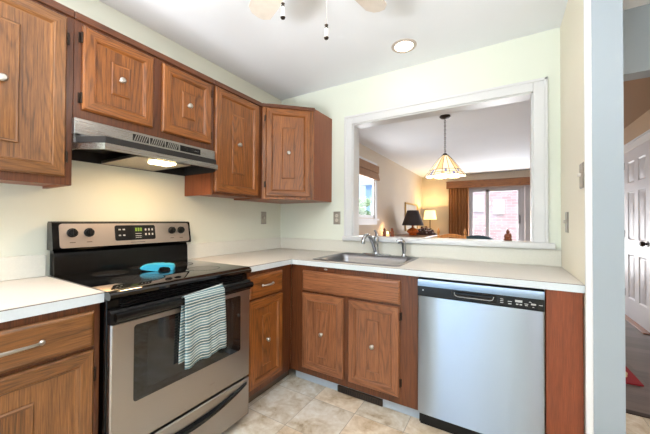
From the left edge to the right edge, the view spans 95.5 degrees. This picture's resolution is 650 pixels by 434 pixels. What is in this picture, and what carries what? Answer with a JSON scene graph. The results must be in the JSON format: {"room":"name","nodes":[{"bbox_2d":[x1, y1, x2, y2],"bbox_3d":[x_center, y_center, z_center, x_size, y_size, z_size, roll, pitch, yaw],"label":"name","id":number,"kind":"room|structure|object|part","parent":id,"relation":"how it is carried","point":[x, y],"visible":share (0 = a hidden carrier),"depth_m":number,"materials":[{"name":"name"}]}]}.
{"room":"kitchen","nodes":[
{"label":"kitchen","id":0,"kind":"room"},
{"bbox_2d":[0,0,421,275],"bbox_3d":[0.106,0.023,4.134,0.120,2.454,10.440,0,-1,31],"label":"wall","id":1,"kind":"structure","parent":0,"point":[96,192],"depth_m":1.94,"materials":[{"name":"paint"}]},
{"bbox_2d":[0,254,45,280],"bbox_3d":[-1.578,0.237,1.196,0.019,0.110,0.675,0,-1,31],"label":"backsplash","id":2,"kind":"structure","parent":1,"relation":"attached to","point":[25,266],"depth_m":1.41,"materials":[{"name":"laminate"}]},
{"bbox_2d":[0,0,74,188],"bbox_3d":[-1.375,-0.544,1.219,0.346,0.798,0.449,0,-1,31],"label":"upper cabinet","id":3,"kind":"object","parent":1,"relation":"attached to","point":[37,36],"visible":1,"depth_m":1.23,"materials":[{"name":"brown wood"}]},
{"bbox_3d":[-1.239,-0.536,1.135,0.026,0.030,0.030,0,-1,31],"label":"knob","id":4,"kind":"part","parent":3,"relation":"part of","materials":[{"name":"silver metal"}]},
{"bbox_3d":[-1.253,-0.536,1.144,0.008,0.480,0.100,0,-1,31],"label":"raised panel","id":5,"kind":"part","parent":3,"relation":"part of","materials":[{"name":"brown wood"}]},
{"bbox_3d":[-1.261,-0.926,1.156,0.020,0.035,0.449,0,-1,31],"label":"moulding","id":6,"kind":"part","parent":3,"relation":"part of","materials":[{"name":"brown wood"}]},
{"bbox_2d":[72,11,213,149],"bbox_3d":[-1.064,-0.690,1.738,0.346,0.490,0.755,0,-1,31],"label":"upper cabinet","id":7,"kind":"object","parent":1,"relation":"attached to","point":[119,81],"visible":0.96,"depth_m":1.57,"materials":[{"name":"brown wood"}]},
{"bbox_3d":[-1.039,-0.691,1.504,0.020,0.390,0.321,0,-1,31],"label":"door","id":8,"kind":"part","parent":7,"relation":"part of","materials":[{"name":"brown wood"}]},
{"bbox_3d":[-1.037,-0.691,1.503,0.008,0.160,0.085,0,-1,31],"label":"raised panel","id":9,"kind":"part","parent":7,"relation":"part of","materials":[{"name":"brown wood"}]},
{"bbox_3d":[-1.023,-0.691,1.495,0.026,0.030,0.030,0,-1,31],"label":"knob","id":10,"kind":"part","parent":7,"relation":"part of","materials":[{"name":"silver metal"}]},
{"bbox_3d":[-0.951,-0.918,1.673,0.020,0.035,0.755,0,-1,31],"label":"moulding","id":11,"kind":"part","parent":7,"relation":"part of","materials":[{"name":"brown wood"}]},
{"bbox_2d":[72,117,217,175],"bbox_3d":[-1.021,-0.368,1.704,0.450,0.153,0.756,0,-1,31],"label":"range hood","id":12,"kind":"object","parent":7,"relation":"attached to","point":[92,142],"visible":0.97,"depth_m":1.60,"materials":[{"name":"silver metal"}]},
{"bbox_2d":[72,117,214,158],"bbox_3d":[-1.071,-0.409,1.735,0.333,0.071,0.756,0,-1,31],"label":"vent","id":13,"kind":"object","parent":12,"relation":"attached to","point":[80,127],"depth_m":1.57,"materials":[{"name":"silver metal"}]},
{"bbox_3d":[-1.032,-0.310,1.710,0.386,0.015,0.295,0,-1,31],"label":"filter frame","id":14,"kind":"part","parent":12,"relation":"part of","materials":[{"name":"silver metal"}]},
{"bbox_3d":[-0.826,-0.412,1.819,0.008,0.035,0.137,0,-1,31],"label":"switch panel","id":15,"kind":"part","parent":12,"relation":"part of","materials":[{"name":"black plastic"}]},
{"bbox_3d":[-0.845,-0.684,1.827,0.020,0.394,0.327,0,-1,31],"label":"door","id":16,"kind":"part","parent":7,"relation":"part of","materials":[{"name":"brown wood"}]},
{"bbox_3d":[-0.843,-0.684,1.826,0.008,0.160,0.085,0,-1,31],"label":"raised panel","id":17,"kind":"part","parent":7,"relation":"part of","materials":[{"name":"brown wood"}]},
{"bbox_2d":[185,79,262,199],"bbox_3d":[-0.748,-0.538,2.263,0.346,0.779,0.474,0,-1,31],"label":"upper cabinet","id":18,"kind":"object","parent":1,"relation":"attached to","point":[237,117],"visible":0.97,"depth_m":2.14,"materials":[{"name":"brown wood"}]},
{"bbox_3d":[-0.644,-0.538,2.201,0.020,0.779,0.474,0,-1,31],"label":"frame","id":19,"kind":"part","parent":18,"relation":"part of","materials":[{"name":"brown wood"}]},
{"bbox_3d":[-0.637,-0.528,2.171,0.020,0.716,0.410,0,-1,31],"label":"door","id":20,"kind":"part","parent":18,"relation":"part of","materials":[{"name":"brown wood"}]},
{"bbox_3d":[-0.633,-0.910,2.200,0.020,0.035,0.474,0,-1,31],"label":"moulding","id":21,"kind":"part","parent":18,"relation":"part of","materials":[{"name":"brown wood"}]},
{"bbox_3d":[-0.635,-0.528,2.170,0.008,0.430,0.115,0,-1,31],"label":"raised panel","id":22,"kind":"part","parent":18,"relation":"part of","materials":[{"name":"brown wood"}]},
{"bbox_2d":[261,212,265,223],"bbox_3d":[-0.586,0.009,2.849,0.018,0.118,0.072,0,-1,31],"label":"light switch","id":23,"kind":"object","parent":1,"relation":"attached to","point":[263,214],"visible":1,"depth_m":2.85,"materials":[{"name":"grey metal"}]},
{"bbox_2d":[239,103,331,203],"bbox_3d":[-0.352,-0.532,2.656,0.619,0.781,0.616,0,-1,31],"label":"upper cabinet","id":24,"kind":"object","parent":1,"relation":"attached to","point":[296,140],"visible":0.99,"depth_m":2.45,"materials":[{"name":"brown wood"}]},
{"bbox_3d":[-0.302,-0.526,2.436,0.365,0.718,0.020,0,-1,-14],"label":"door","id":25,"kind":"part","parent":24,"relation":"part of","materials":[{"name":"brown wood"}]},
{"bbox_3d":[-0.302,-0.533,2.453,0.429,0.779,0.012,0,-1,-14],"label":"frame","id":26,"kind":"part","parent":24,"relation":"part of","materials":[{"name":"brown wood"}]},
{"bbox_3d":[-0.301,-0.526,2.433,0.105,0.420,0.008,0,-1,-14],"label":"raised panel","id":27,"kind":"part","parent":24,"relation":"part of","materials":[{"name":"brown wood"}]},
{"bbox_3d":[-0.297,-0.910,2.451,0.432,0.030,0.014,0,-1,-14],"label":"moulding","id":28,"kind":"part","parent":24,"relation":"part of","materials":[{"name":"brown wood"}]},
{"bbox_2d":[359,179,373,217],"bbox_3d":[0.644,-0.438,4.938,0.020,0.900,0.920,0,-1,31],"label":"window","id":29,"kind":"structure","parent":1,"relation":"in","point":[372,215],"depth_m":5.29,"materials":[{"name":"white paint"}]},
{"bbox_2d":[359,156,378,224],"bbox_3d":[0.676,-0.423,4.918,0.050,1.110,1.160,0,-1,31],"label":"trim","id":30,"kind":"structure","parent":1,"relation":"attached to","point":[362,221],"depth_m":5.28,"materials":[{"name":"white paint"}]},
{"bbox_2d":[359,158,379,180],"bbox_3d":[0.708,-0.793,4.934,0.049,0.260,1.050,0,-1,31],"label":"roman shade","id":31,"kind":"object","parent":1,"relation":"attached to","point":[366,169],"visible":0.65,"depth_m":4.95,"materials":[{"name":"brown fabric"}]},
{"bbox_2d":[405,202,417,230],"bbox_3d":[2.186,0.000,7.447,0.029,0.680,1.160,0,-1,31],"label":"framed picture","id":32,"kind":"object","parent":1,"relation":"attached to","point":[408,206],"visible":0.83,"depth_m":7.29,"materials":[{"name":"paper"}]},
{"bbox_2d":[99,0,649,176],"bbox_3d":[1.608,-1.252,3.250,3.610,0.112,10.440,0,-1,31],"label":"ceiling","id":33,"kind":"structure","parent":0,"point":[291,57],"depth_m":2.12,"materials":[{"name":"paint"}]},
{"bbox_2d":[248,0,386,39],"bbox_3d":[-0.039,-0.922,1.086,1.014,0.640,1.014,0,-1,31],"label":"ceiling fan","id":34,"kind":"object","parent":33,"relation":"hanging from","point":[263,9],"visible":1,"depth_m":1.45,"materials":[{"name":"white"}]},
{"bbox_3d":[-0.241,-1.043,1.358,0.124,0.031,0.415,1,-1,-32],"label":"blade","id":35,"kind":"part","parent":34,"relation":"part of","materials":[{"name":"beige"}]},
{"bbox_3d":[0.143,-1.041,1.331,0.124,0.031,0.415,0,-1,40],"label":"blade","id":36,"kind":"part","parent":34,"relation":"part of","materials":[{"name":"beige"}]},
{"bbox_2d":[391,38,416,52],"bbox_3d":[0.566,-1.223,2.118,0.176,0.007,0.176,0,-1,31],"label":"recessed light","id":37,"kind":"object","parent":33,"relation":"in","point":[403,45],"visible":1,"depth_m":2.11,"materials":[{"name":"beige"}]},
{"bbox_2d":[424,114,466,179],"bbox_3d":[1.430,-0.841,3.520,0.463,0.729,0.463,0,-1,31],"label":"pendant lamp","id":38,"kind":"object","parent":33,"relation":"hanging from","point":[445,167],"visible":1,"depth_m":3.45,"materials":[{"name":"beige glass"}]},
{"bbox_3d":[1.431,-0.962,3.521,0.018,0.432,0.018,0,-1,-14],"label":"chain","id":39,"kind":"part","parent":38,"relation":"part of","materials":[{"name":"brown metal"}]},
{"bbox_3d":[1.429,-0.606,3.517,0.454,0.254,0.454,0,-1,31],"label":"lamp shade","id":40,"kind":"part","parent":38,"relation":"part of","materials":[{"name":"beige glass"}]},
{"bbox_2d":[221,320,649,433],"bbox_3d":[1.595,1.286,3.220,3.370,0.080,10.200,0,-1,31],"label":"floor","id":41,"kind":"structure","parent":0,"point":[293,405],"depth_m":1.86,"materials":[{"name":"tile"}]},
{"bbox_2d":[0,303,99,433],"bbox_3d":[-1.297,0.769,1.028,0.672,0.873,0.650,0,-1,31],"label":"base cabinet","id":42,"kind":"object","parent":41,"relation":"on","point":[49,362],"visible":0.95,"depth_m":1.03,"materials":[{"name":"brown wood"}]},
{"bbox_3d":[-1.046,0.788,0.880,0.008,0.330,0.260,0,-1,31],"label":"raised panel","id":43,"kind":"part","parent":42,"relation":"part of","materials":[{"name":"brown wood"}]},
{"bbox_3d":[-1.027,0.425,0.864,0.036,0.019,0.326,0,-1,31],"label":"pull handle","id":44,"kind":"part","parent":42,"relation":"part of","materials":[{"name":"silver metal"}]},
{"bbox_3d":[-1.046,0.426,0.886,0.020,0.134,0.596,0,-1,31],"label":"drawer","id":45,"kind":"part","parent":42,"relation":"part of","materials":[{"name":"brown wood"}]},
{"bbox_3d":[-1.048,0.788,0.881,0.020,0.563,0.596,0,-1,31],"label":"door","id":46,"kind":"part","parent":42,"relation":"part of","materials":[{"name":"brown wood"}]},
{"bbox_2d":[0,254,103,322],"bbox_3d":[-1.314,0.256,1.037,0.636,0.149,0.675,0,-1,31],"label":"countertop","id":47,"kind":"structure","parent":42,"relation":"on","point":[26,290],"depth_m":1.15,"materials":[{"name":"laminate"}]},
{"bbox_2d":[47,221,253,433],"bbox_3d":[-0.908,0.620,1.617,0.695,1.188,0.746,0,-1,31],"label":"range","id":48,"kind":"object","parent":41,"relation":"on","point":[144,389],"visible":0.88,"depth_m":1.46,"materials":[{"name":"silver metal"}]},
{"bbox_3d":[-1.283,0.081,1.506,0.037,0.047,0.047,0,-1,31],"label":"knob","id":49,"kind":"part","parent":48,"relation":"part of","materials":[{"name":"black plastic"}]},
{"bbox_3d":[-1.246,0.082,1.568,0.037,0.047,0.047,0,-1,31],"label":"knob","id":50,"kind":"part","parent":48,"relation":"part of","materials":[{"name":"black plastic"}]},
{"bbox_3d":[-1.169,0.099,1.781,0.080,0.145,0.746,0,-1,31],"label":"control panel","id":51,"kind":"part","parent":48,"relation":"part of","materials":[{"name":"silver metal"}]},
{"bbox_2d":[48,260,251,300],"bbox_3d":[-0.915,0.313,1.625,0.656,0.035,0.746,0,-1,31],"label":"cooktop","id":52,"kind":"object","parent":48,"relation":"in","point":[122,282],"depth_m":1.47,"materials":[{"name":"black glass"}]},
{"bbox_2d":[140,262,174,270],"bbox_3d":[-0.930,0.275,1.646,0.169,0.038,0.084,1,-1,-23],"label":"spoon rest","id":53,"kind":"object","parent":48,"relation":"on","point":[151,266],"visible":1,"depth_m":1.61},
{"bbox_3d":[-1.010,0.088,1.960,0.037,0.047,0.047,0,-1,31],"label":"knob","id":54,"kind":"part","parent":48,"relation":"part of","materials":[{"name":"black plastic"}]},
{"bbox_3d":[-0.653,0.680,1.462,0.029,0.513,0.734,0,-1,31],"label":"oven door","id":55,"kind":"part","parent":48,"relation":"part of","materials":[{"name":"silver metal"}]},
{"bbox_3d":[-0.977,0.089,2.015,0.037,0.047,0.047,0,-1,31],"label":"knob","id":56,"kind":"part","parent":48,"relation":"part of","materials":[{"name":"black plastic"}]},
{"bbox_3d":[-0.623,0.396,1.449,0.032,0.035,0.722,0,-1,31],"label":"handle","id":57,"kind":"part","parent":48,"relation":"part of","materials":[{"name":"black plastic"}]},
{"bbox_3d":[-0.655,1.059,1.458,0.029,0.219,0.734,0,-1,31],"label":"storage drawer","id":58,"kind":"part","parent":48,"relation":"part of","materials":[{"name":"silver metal"}]},
{"bbox_2d":[178,284,226,368],"bbox_3d":[-0.596,0.528,1.467,0.045,0.352,0.248,0,-1,31],"label":"dish towel","id":59,"kind":"object","parent":48,"relation":"hanging from","point":[203,332],"visible":0.99,"depth_m":1.44,"materials":[{"name":"white fabric"}]},
{"bbox_2d":[246,264,290,402],"bbox_3d":[-0.602,0.786,2.184,0.672,0.873,0.543,0,-1,31],"label":"base cabinet","id":60,"kind":"object","parent":41,"relation":"on","point":[270,294],"visible":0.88,"depth_m":2.00,"materials":[{"name":"brown wood"}]},
{"bbox_3d":[-0.390,0.448,1.978,0.020,0.146,0.320,0,-1,31],"label":"drawer","id":61,"kind":"part","parent":60,"relation":"part of","materials":[{"name":"brown wood"}]},
{"bbox_3d":[-0.391,0.813,1.974,0.020,0.556,0.320,0,-1,31],"label":"door","id":62,"kind":"part","parent":60,"relation":"part of","materials":[{"name":"brown wood"}]},
{"bbox_3d":[-0.389,0.813,1.973,0.008,0.330,0.085,0,-1,31],"label":"raised panel","id":63,"kind":"part","parent":60,"relation":"part of","materials":[{"name":"brown wood"}]},
{"bbox_2d":[291,264,418,418],"bbox_3d":[0.294,0.791,2.225,0.936,0.873,0.656,0,-1,31],"label":"base cabinet","id":64,"kind":"object","parent":41,"relation":"on","point":[356,330],"visible":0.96,"depth_m":1.92,"materials":[{"name":"brown wood"}]},
{"bbox_3d":[-0.022,0.819,2.066,0.085,0.330,0.008,0,-1,31],"label":"raised panel","id":65,"kind":"part","parent":64,"relation":"part of","materials":[{"name":"brown wood"}]},
{"bbox_3d":[-0.021,0.819,2.068,0.335,0.542,0.020,0,-1,31],"label":"door","id":66,"kind":"part","parent":64,"relation":"part of","materials":[{"name":"brown wood"}]},
{"bbox_3d":[0.146,0.460,1.973,0.720,0.144,0.020,0,-1,31],"label":"drawer","id":67,"kind":"part","parent":64,"relation":"part of","materials":[{"name":"brown wood"}]},
{"bbox_2d":[337,385,382,406],"bbox_3d":[0.230,1.200,1.988,0.330,0.046,0.014,0,-1,31],"label":"floor register","id":68,"kind":"object","parent":64,"relation":"attached to","point":[371,399],"visible":1,"depth_m":1.98,"materials":[{"name":"brown metal"}]},
{"bbox_3d":[0.302,0.818,1.871,0.085,0.330,0.008,0,-1,31],"label":"raised panel","id":69,"kind":"part","parent":64,"relation":"part of","materials":[{"name":"brown wood"}]},
{"bbox_3d":[0.303,0.818,1.873,0.342,0.542,0.020,0,-1,31],"label":"door","id":70,"kind":"part","parent":64,"relation":"part of","materials":[{"name":"brown wood"}]},
{"bbox_2d":[187,237,584,292],"bbox_3d":[0.240,0.275,2.008,2.298,0.149,1.096,0,-1,31],"label":"countertop","id":71,"kind":"structure","parent":64,"relation":"on","point":[519,267],"depth_m":2.05,"materials":[{"name":"laminate"}]},
{"bbox_2d":[313,252,418,266],"bbox_3d":[0.316,0.397,2.227,0.655,0.179,0.558,0,-1,31],"label":"sink","id":72,"kind":"object","parent":71,"relation":"in","point":[347,257],"visible":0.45,"depth_m":2.35,"materials":[{"name":"silver metal"}]},
{"bbox_2d":[396,238,406,256],"bbox_3d":[0.596,0.239,2.308,0.085,0.145,0.043,0,-1,-3],"label":"sprayer","id":73,"kind":"object","parent":72,"relation":"on","point":[401,240],"visible":0.99,"depth_m":2.29,"materials":[{"name":"silver metal"}]},
{"bbox_2d":[361,230,390,255],"bbox_3d":[0.380,0.208,2.368,0.250,0.206,0.225,0,-1,31],"label":"faucet","id":74,"kind":"object","parent":71,"relation":"on","point":[374,240],"visible":1,"depth_m":2.40,"materials":[{"name":"silver metal"}]},
{"bbox_3d":[0.355,0.209,2.367,0.034,0.156,0.200,0,-1,45],"label":"spout","id":75,"kind":"part","parent":74,"relation":"part of","materials":[{"name":"silver metal"}]},
{"bbox_3d":[0.422,0.307,2.437,0.250,0.011,0.054,0,-1,31],"label":"plate","id":76,"kind":"part","parent":74,"relation":"part of","materials":[{"name":"silver metal"}]},
{"bbox_2d":[394,233,437,237],"bbox_3d":[1.584,0.827,5.771,0.717,0.900,2.750,0,-1,31],"label":"sideboard","id":77,"kind":"object","parent":41,"relation":"on","point":[406,234],"visible":0.02,"depth_m":6.09,"materials":[{"name":"brown wood"}]},
{"bbox_2d":[402,210,423,234],"bbox_3d":[1.876,0.122,6.312,0.456,0.525,0.456,0,-1,31],"label":"table lamp","id":78,"kind":"object","parent":77,"relation":"on","point":[412,218],"visible":0.94,"depth_m":6.19,"materials":[{"name":"black fabric"}]},
{"bbox_3d":[1.876,0.020,6.314,0.456,0.320,0.456,0,-1,31],"label":"lamp shade","id":79,"kind":"part","parent":78,"relation":"part of","materials":[{"name":"black fabric"}]},
{"bbox_2d":[417,226,435,234],"bbox_3d":[2.228,0.298,6.603,0.507,0.185,0.539,0,-1,-8],"label":"dried arrangement","id":80,"kind":"object","parent":77,"relation":"on","point":[423,231],"visible":0.86,"depth_m":6.44,"materials":[{"name":"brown plant"}]},
{"bbox_2d":[424,210,435,218],"bbox_3d":[2.817,0.567,7.922,0.330,1.485,0.330,0,-1,31],"label":"floor lamp","id":81,"kind":"object","parent":41,"relation":"on","point":[429,214],"visible":0.52,"depth_m":7.81,"materials":[{"name":"beige fabric"}]},
{"bbox_2d":[437,228,466,238],"bbox_3d":[1.614,0.702,3.835,0.438,1.104,0.440,0,-1,31],"label":"dining chair","id":82,"kind":"object","parent":41,"relation":"on","point":[438,230],"visible":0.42,"depth_m":4.00,"materials":[{"name":"brown wood"}]},
{"bbox_2d":[466,235,493,239],"bbox_3d":[3.187,0.825,5.982,0.660,0.925,0.780,1,-1,-45],"label":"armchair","id":83,"kind":"object","parent":41,"relation":"on","point":[472,236],"visible":0.05,"depth_m":5.74,"materials":[{"name":"black"}]},
{"bbox_2d":[418,277,544,433],"bbox_3d":[0.947,0.791,1.816,0.596,0.867,0.645,0,-1,31],"label":"dishwasher","id":84,"kind":"object","parent":41,"relation":"on","point":[481,349],"visible":0.97,"depth_m":1.54,"materials":[{"name":"silver metal"}]},
{"bbox_3d":[0.825,1.174,1.613,0.592,0.096,0.020,0,-1,31],"label":"kick plate","id":85,"kind":"part","parent":84,"relation":"part of","materials":[{"name":"black plastic"}]},
{"bbox_3d":[0.780,0.419,1.555,0.215,0.042,0.015,0,-1,31],"label":"pocket handle","id":86,"kind":"part","parent":84,"relation":"part of","materials":[{"name":"black plastic"}]},
{"bbox_3d":[0.793,0.378,1.562,0.592,0.037,0.010,0,-1,31],"label":"strip trim","id":87,"kind":"part","parent":84,"relation":"part of","materials":[{"name":"silver metal"}]},
{"bbox_2d":[545,289,583,433],"bbox_3d":[1.123,0.785,1.388,0.140,0.874,0.018,0,-1,31],"label":"filler panel","id":88,"kind":"object","parent":41,"relation":"on","point":[564,336],"visible":0.86,"depth_m":1.38,"materials":[{"name":"brown wood"}]},
{"bbox_2d":[625,366,643,386],"bbox_3d":[2.238,1.234,2.416,0.420,0.011,0.475,0,-1,31],"label":"rug","id":89,"kind":"object","parent":41,"relation":"on","point":[631,379],"visible":0.17,"depth_m":2.23,"materials":[{"name":"red fabric"}]},
{"bbox_2d":[626,409,649,418],"bbox_3d":[2.118,1.228,1.742,0.950,0.006,0.045,0,-1,31],"label":"trim","id":90,"kind":"structure","parent":41,"relation":"on","point":[627,410],"depth_m":1.84,"materials":[{"name":"brown metal"}]},
{"bbox_2d":[281,4,649,405],"bbox_3d":[1.014,0.004,2.258,3.370,2.454,0.120,0,-1,31],"label":"wall","id":91,"kind":"structure","parent":0,"point":[534,56],"depth_m":2.21,"materials":[{"name":"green paint"}]},
{"bbox_2d":[333,212,339,223],"bbox_3d":[0.109,0.009,2.727,0.072,0.118,0.008,0,-1,31],"label":"wall outlet","id":92,"kind":"object","parent":91,"relation":"attached to","point":[336,216],"visible":1,"depth_m":2.73,"materials":[{"name":"beige plastic"}]},
{"bbox_2d":[187,237,561,266],"bbox_3d":[0.240,0.256,2.009,2.298,0.110,1.096,0,-1,31],"label":"backsplash","id":93,"kind":"structure","parent":91,"relation":"attached to","point":[545,257],"depth_m":2.30,"materials":[{"name":"laminate"}]},
{"bbox_2d":[344,77,548,242],"bbox_3d":[0.846,-0.370,2.354,1.484,1.079,0.148,0,-1,31],"label":"trim","id":94,"kind":"structure","parent":91,"relation":"attached to","point":[538,88],"depth_m":2.14,"materials":[{"name":"white paint"}]},
{"bbox_2d":[342,235,555,249],"bbox_3d":[0.858,0.190,2.346,1.523,0.040,0.205,0,-1,31],"label":"trim","id":95,"kind":"structure","parent":91,"relation":"attached to","point":[416,240],"depth_m":2.15,"materials":[{"name":"white paint"}]},
{"bbox_2d":[390,228,393,236],"bbox_3d":[0.587,0.131,2.583,0.040,0.080,0.039,0,-1,31],"label":"figurine","id":96,"kind":"object","parent":95,"relation":"on","point":[391,231],"visible":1,"depth_m":2.57,"materials":[{"name":"brown wood"}]},
{"bbox_2d":[503,229,511,240],"bbox_3d":[1.314,0.128,2.122,0.056,0.082,0.055,0,-1,31],"label":"figurine","id":97,"kind":"object","parent":95,"relation":"on","point":[507,237],"visible":1,"depth_m":2.11,"materials":[{"name":"brown wood"}]},
{"bbox_2d":[422,170,529,237],"bbox_3d":[4.261,0.086,7.656,3.370,2.454,0.120,0,-1,31],"label":"wall","id":98,"kind":"structure","parent":0,"point":[435,195],"depth_m":8.21,"materials":[{"name":"beige paint"}]},
{"bbox_2d":[449,188,468,238],"bbox_3d":[3.569,0.196,7.887,0.493,2.192,0.076,0,-1,31],"label":"drape","id":99,"kind":"object","parent":98,"relation":"hanging from","point":[458,197],"visible":0.49,"depth_m":7.88,"materials":[{"name":"brown fabric"}]},
{"bbox_2d":[446,177,529,188],"bbox_3d":[4.139,-0.860,7.565,1.928,0.188,0.185,0,-1,31],"label":"valance","id":100,"kind":"object","parent":98,"relation":"attached to","point":[519,180],"depth_m":7.46,"materials":[{"name":"brown wood"}]},
{"bbox_2d":[469,186,524,240],"bbox_3d":[4.350,0.274,7.527,1.226,2.076,0.124,0,-1,31],"label":"door","id":101,"kind":"structure","parent":98,"relation":"in","point":[521,189],"depth_m":7.44,"materials":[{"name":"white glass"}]},
{"bbox_2d":[473,185,529,240],"bbox_3d":[4.351,0.240,7.518,1.426,2.144,0.020,0,-1,31],"label":"trim","id":102,"kind":"structure","parent":98,"relation":"attached to","point":[527,187],"depth_m":7.17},
{"bbox_2d":[560,0,585,433],"bbox_3d":[1.393,-0.002,1.578,0.120,2.454,0.655,0,-1,31],"label":"wall","id":103,"kind":"structure","parent":0,"point":[572,24],"depth_m":1.57,"materials":[{"name":"beige paint"}]},
{"bbox_2d":[563,212,568,232],"bbox_3d":[1.387,0.031,1.704,0.018,0.118,0.072,0,-1,31],"label":"light switch","id":104,"kind":"object","parent":103,"relation":"attached to","point":[566,221],"visible":1,"depth_m":1.69,"materials":[{"name":"beige plastic"}]},
{"bbox_3d":[1.393,0.031,1.701,0.005,0.118,0.072,0,-1,31],"label":"plate","id":105,"kind":"part","parent":104,"relation":"part of","materials":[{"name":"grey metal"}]},
{"bbox_2d":[577,162,583,188],"bbox_3d":[1.195,-0.193,1.384,0.018,0.118,0.072,0,-1,31],"label":"light switch","id":106,"kind":"object","parent":103,"relation":"attached to","point":[580,174],"visible":0.99,"depth_m":1.37,"materials":[{"name":"beige plastic"}]},
{"bbox_2d":[583,0,625,433],"bbox_3d":[1.220,-0.006,1.292,0.128,2.454,0.013,0,-1,31],"label":"trim","id":107,"kind":"structure","parent":103,"relation":"attached to","point":[603,19],"depth_m":1.29,"materials":[{"name":"white paint"}]},
{"bbox_2d":[624,109,649,144],"bbox_3d":[3.097,0.016,2.336,0.120,2.454,10.440,0,-1,31],"label":"wall","id":108,"kind":"structure","parent":0,"point":[640,125],"depth_m":3.55,"materials":[{"name":"beige paint"}]},
{"bbox_2d":[624,140,649,331],"bbox_3d":[3.669,0.211,3.503,0.099,2.073,0.796,0,-1,31],"label":"door","id":109,"kind":"structure","parent":108,"relation":"in","point":[636,160],"depth_m":3.44,"materials":[{"name":"paint"}]},
{"bbox_3d":[3.485,0.296,3.230,0.065,0.063,0.064,0,-1,31],"label":"knob","id":110,"kind":"part","parent":109,"relation":"part of","materials":[{"name":"brown metal"}]},
{"bbox_2d":[624,129,649,229],"bbox_3d":[3.697,0.158,3.478,0.030,2.203,1.000,0,-1,31],"label":"trim","id":111,"kind":"structure","parent":108,"relation":"attached to","point":[645,136],"depth_m":3.52,"materials":[{"name":"white paint"}]},
{"bbox_2d":[625,314,649,334],"bbox_3d":[3.660,1.254,3.483,0.098,0.012,0.800,0,-1,31],"label":"trim","id":112,"kind":"structure","parent":108,"relation":"attached to","point":[636,325],"depth_m":3.39,"materials":[{"name":"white wood"}]},
{"label":"outside","id":113,"kind":"structure","parent":0,"visible":0},
{"bbox_3d":[5.309,1.554,12.664,28.000,0.150,9.580,0,-1,31],"label":"ground","id":114,"kind":"structure","parent":113,"visible":0},
{"bbox_2d":[359,198,371,214],"bbox_3d":[1.191,0.321,11.665,1.638,2.250,2.243,0,-1,31],"label":"shrub","id":115,"kind":"object","parent":114,"relation":"on","point":[367,201],"visible":0.08,"depth_m":11.65,"materials":[{"name":"green plant"}]},
{"bbox_2d":[361,178,371,213],"bbox_3d":[3.162,-0.426,17.241,1.350,3.900,2.300,0,-1,31],"label":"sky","id":116,"kind":"structure","parent":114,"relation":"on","point":[368,182],"depth_m":16.46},
{"bbox_2d":[473,191,517,239],"bbox_3d":[7.470,-1.072,11.707,7.300,5.100,3.060,0,-1,31],"label":"brick building","id":117,"kind":"structure","parent":114,"relation":"on","point":[503,205],"depth_m":10.70,"materials":[{"name":"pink brick"}]}
]}

